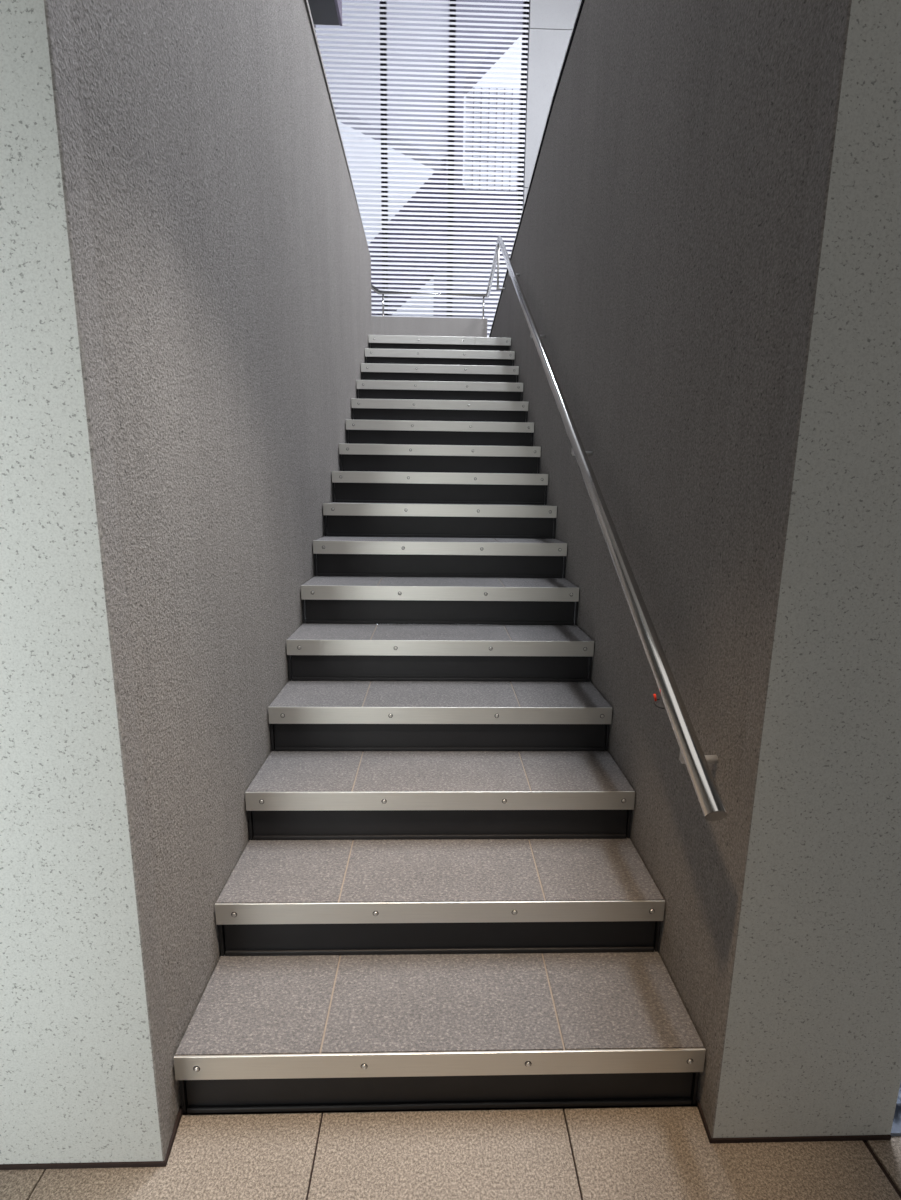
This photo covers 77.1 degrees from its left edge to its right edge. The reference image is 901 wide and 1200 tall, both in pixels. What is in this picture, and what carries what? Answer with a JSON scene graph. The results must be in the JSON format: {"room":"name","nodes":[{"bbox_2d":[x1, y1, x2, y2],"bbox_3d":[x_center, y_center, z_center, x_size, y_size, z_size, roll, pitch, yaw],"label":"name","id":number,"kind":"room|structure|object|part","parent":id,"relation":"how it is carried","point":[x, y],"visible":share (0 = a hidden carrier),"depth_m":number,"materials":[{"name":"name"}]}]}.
{"room":"stairwell","nodes":[
{"label":"stairwell","id":0,"kind":"room"},
{"bbox_2d":[0,0,371,1163],"bbox_3d":[-1.649,-0.960,3.044,2.005,3.560,4.459,0,11,-2],"label":"wall","id":1,"kind":"structure","parent":0,"point":[186,310],"depth_m":1.16,"materials":[{"name":"grey paint"}]},
{"bbox_2d":[0,1106,182,1169],"bbox_3d":[-1.613,1.187,1.234,2.009,0.012,0.112,0,11,-2],"label":"trim","id":2,"kind":"structure","parent":1,"relation":"attached to","point":[180,1112],"depth_m":1.20,"materials":[{"name":"black"}]},
{"bbox_2d":[372,316,487,336],"bbox_3d":[-1.156,-2.836,6.692,3.162,0.954,0.120,0,11,-2],"label":"wall","id":3,"kind":"structure","parent":0,"point":[381,325],"depth_m":6.59,"materials":[{"name":"grey paint"}]},
{"bbox_2d":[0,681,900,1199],"bbox_3d":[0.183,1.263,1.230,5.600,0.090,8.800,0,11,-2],"label":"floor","id":4,"kind":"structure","parent":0,"point":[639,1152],"depth_m":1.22,"materials":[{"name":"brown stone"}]},
{"bbox_2d":[174,951,705,1112],"bbox_3d":[-0.021,1.087,1.438,1.209,0.171,0.292,0,11,-2],"label":"stair step","id":5,"kind":"structure","parent":4,"relation":"on","point":[275,1033],"depth_m":1.34,"materials":[{"name":"tile"}]},
{"bbox_2d":[215,838,664,955],"bbox_3d":[-0.026,0.870,1.672,1.209,0.171,0.292,0,11,-2],"label":"stair step","id":6,"kind":"structure","parent":5,"relation":"on","point":[380,896],"depth_m":1.56,"materials":[{"name":"grey tile"}]},
{"bbox_2d":[245,751,634,839],"bbox_3d":[-0.031,0.652,1.906,1.209,0.171,0.292,0,11,-2],"label":"stair step","id":7,"kind":"structure","parent":6,"relation":"on","point":[294,795],"depth_m":1.79,"materials":[{"name":"silver metal"}]},
{"bbox_2d":[268,681,611,750],"bbox_3d":[-0.036,0.435,2.139,1.209,0.171,0.292,0,11,-2],"label":"stair step","id":8,"kind":"structure","parent":7,"relation":"on","point":[305,715],"depth_m":2.02,"materials":[{"name":"silver metal"}]},
{"bbox_2d":[286,623,593,681],"bbox_3d":[-0.041,0.217,2.373,1.209,0.171,0.292,0,11,-2],"label":"stair step","id":9,"kind":"structure","parent":8,"relation":"on","point":[316,652],"depth_m":2.25,"materials":[{"name":"silver metal"}]},
{"bbox_2d":[301,576,578,624],"bbox_3d":[-0.045,0.000,2.607,1.209,0.171,0.292,0,11,-2],"label":"stair step","id":10,"kind":"structure","parent":9,"relation":"on","point":[325,599],"depth_m":2.49,"materials":[{"name":"silver metal"}]},
{"bbox_2d":[313,536,566,577],"bbox_3d":[-0.050,-0.218,2.840,1.209,0.171,0.292,0,11,-2],"label":"stair step","id":11,"kind":"structure","parent":10,"relation":"on","point":[336,555],"depth_m":2.72,"materials":[{"name":"silver metal"}]},
{"bbox_2d":[323,502,556,538],"bbox_3d":[-0.055,-0.436,3.074,1.209,0.171,0.292,0,11,-2],"label":"stair step","id":12,"kind":"structure","parent":11,"relation":"on","point":[343,519],"depth_m":2.95,"materials":[{"name":"silver metal"}]},
{"bbox_2d":[332,471,547,504],"bbox_3d":[-0.060,-0.653,3.308,1.209,0.171,0.292,0,11,-2],"label":"stair step","id":13,"kind":"structure","parent":12,"relation":"on","point":[350,486],"depth_m":3.18,"materials":[{"name":"silver metal"}]},
{"bbox_2d":[339,444,540,473],"bbox_3d":[-0.065,-0.871,3.541,1.209,0.171,0.292,0,11,-2],"label":"stair step","id":14,"kind":"structure","parent":13,"relation":"on","point":[353,457],"depth_m":3.41,"materials":[{"name":"silver metal"}]},
{"bbox_2d":[346,420,533,445],"bbox_3d":[-0.069,-1.088,3.775,1.209,0.171,0.292,0,11,-2],"label":"stair step","id":15,"kind":"structure","parent":14,"relation":"on","point":[357,431],"depth_m":3.65,"materials":[{"name":"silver metal"}]},
{"bbox_2d":[351,398,528,421],"bbox_3d":[-0.074,-1.306,4.008,1.209,0.171,0.292,0,11,-2],"label":"stair step","id":16,"kind":"structure","parent":15,"relation":"on","point":[364,409],"depth_m":3.88,"materials":[{"name":"silver metal"}]},
{"bbox_2d":[356,380,522,400],"bbox_3d":[-0.079,-1.524,4.242,1.209,0.171,0.292,0,11,-2],"label":"stair step","id":17,"kind":"structure","parent":16,"relation":"on","point":[368,389],"depth_m":4.11,"materials":[{"name":"silver metal"}]},
{"bbox_2d":[361,363,518,382],"bbox_3d":[-0.084,-1.741,4.476,1.209,0.171,0.292,0,11,-2],"label":"stair step","id":18,"kind":"structure","parent":17,"relation":"on","point":[369,371],"depth_m":4.34,"materials":[{"name":"silver metal"}]},
{"bbox_2d":[365,348,514,365],"bbox_3d":[-0.089,-1.959,4.709,1.209,0.171,0.292,0,11,-2],"label":"stair step","id":19,"kind":"structure","parent":18,"relation":"on","point":[377,356],"depth_m":4.57,"materials":[{"name":"silver metal"}]},
{"bbox_2d":[368,335,510,350],"bbox_3d":[-0.093,-2.176,4.943,1.209,0.171,0.292,0,11,-2],"label":"stair step","id":20,"kind":"structure","parent":19,"relation":"on","point":[375,341],"depth_m":4.80,"materials":[{"name":"stone"}]},
{"bbox_2d":[890,1083,900,1135],"bbox_3d":[1.323,1.104,1.759,0.695,0.080,0.960,0,11,-2],"label":"slate chippings","id":21,"kind":"object","parent":4,"relation":"on","point":[896,1126],"visible":0.02,"depth_m":1.31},
{"bbox_2d":[522,0,580,209],"bbox_3d":[1.864,-3.943,7.122,1.994,8.000,0.280,0,11,-2],"label":"wall","id":22,"kind":"structure","parent":0,"point":[551,22],"depth_m":6.53,"materials":[{"name":"white paint"}]},
{"bbox_2d":[314,0,528,315],"bbox_3d":[-0.782,-5.096,6.853,3.357,5.700,0.105,0,11,-2],"label":"window","id":23,"kind":"structure","parent":22,"relation":"in","point":[384,2],"depth_m":6.73,"materials":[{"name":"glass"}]},
{"bbox_2d":[315,0,529,336],"bbox_3d":[-0.846,-5.151,6.733,3.450,5.450,0.103,0,11,-2],"label":"window blinds","id":24,"kind":"object","parent":23,"relation":"attached to","point":[452,2],"visible":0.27,"depth_m":6.69,"materials":[{"name":"white metal"}]},
{"bbox_2d":[490,0,900,1137],"bbox_3d":[0.728,-1.129,4.129,0.409,3.550,6.485,0,11,-2],"label":"wall","id":25,"kind":"structure","parent":0,"point":[706,256],"depth_m":1.21,"materials":[{"name":"grey paint"}]},
{"bbox_2d":[489,0,584,336],"bbox_3d":[0.626,-2.743,3.822,0.161,0.339,6.484,0,11,-2],"label":"trim","id":26,"kind":"structure","parent":25,"relation":"on","point":[582,1],"depth_m":3.29,"materials":[{"name":"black metal"}]},
{"bbox_2d":[371,236,726,820],"bbox_3d":[-0.416,-1.774,3.804,1.923,3.350,6.156,0,11,-2],"label":"handrail","id":27,"kind":"object","parent":25,"relation":"attached to","point":[692,755],"visible":0.88,"depth_m":1.57,"materials":[{"name":"silver metal"}]},
{"bbox_3d":[-0.784,-3.428,6.585,0.060,0.264,0.060,0,11,-2],"label":"post","id":28,"kind":"part","parent":27,"relation":"part of","materials":[{"name":"silver metal"}]},
{"bbox_3d":[0.385,-3.419,6.617,0.060,0.264,0.060,0,11,-2],"label":"post","id":29,"kind":"part","parent":27,"relation":"part of","materials":[{"name":"silver metal"}]},
{"bbox_2d":[653,694,664,708],"bbox_3d":[0.497,0.242,1.351,0.022,0.031,0.022,0,11,-2],"label":"tie","id":30,"kind":"object","parent":27,"relation":"hanging from","point":[654,695],"visible":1,"depth_m":1.35,"materials":[{"name":"red plastic"}]},
{"bbox_2d":[696,1098,890,1142],"bbox_3d":[0.786,1.203,1.312,0.414,0.012,0.088,0,11,-2],"label":"trim","id":31,"kind":"structure","parent":25,"relation":"attached to","point":[845,1137],"depth_m":1.27,"materials":[{"name":"black"}]},
{"bbox_3d":[0.197,-7.347,3.066,6.000,0.150,7.200,0,11,-2],"label":"ceiling","id":32,"kind":"structure","parent":0,"visible":0},
{"bbox_2d":[308,0,341,25],"bbox_3d":[-1.278,-6.416,3.972,0.515,2.051,2.910,0,11,-2],"label":"box","id":33,"kind":"object","parent":32,"relation":"hanging from","point":[323,12],"visible":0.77,"depth_m":5.43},
{"bbox_3d":[-1.044,-5.681,4.117,0.028,0.545,2.910,0,11,-2],"label":"panel","id":34,"kind":"part","parent":33,"relation":"part of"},
{"label":"outside","id":35,"kind":"structure","parent":0,"visible":0},
{"bbox_3d":[-0.622,-2.910,24.421,28.000,0.300,33.050,0,11,-2],"label":"ground","id":36,"kind":"structure","parent":35,"visible":0},
{"bbox_2d":[316,0,522,184],"bbox_3d":[-0.708,-6.294,10.240,6.000,11.600,0.450,0,11,-2],"label":"canopy","id":37,"kind":"object","parent":36,"relation":"on","point":[343,1],"visible":0.06,"depth_m":9.53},
{"bbox_2d":[338,37,521,315],"bbox_3d":[-0.317,-9.489,15.068,16.000,16.100,3.000,0,11,-2],"label":"sky","id":38,"kind":"structure","parent":36,"relation":"on","point":[519,38],"depth_m":13.38,"materials":[{"name":"white"}]},
{"bbox_2d":[368,87,519,334],"bbox_3d":[0.574,-5.221,11.519,4.750,9.050,0.400,0,11,-2],"label":"gabled building","id":39,"kind":"structure","parent":36,"relation":"on","point":[469,92],"depth_m":10.94,"materials":[{"name":"grey"}]},
{"bbox_3d":[0.867,-8.786,10.905,1.171,1.810,0.140,0,11,-2],"label":"grid panel","id":40,"kind":"part","parent":39,"relation":"part of","materials":[{"name":"white"}]}
]}

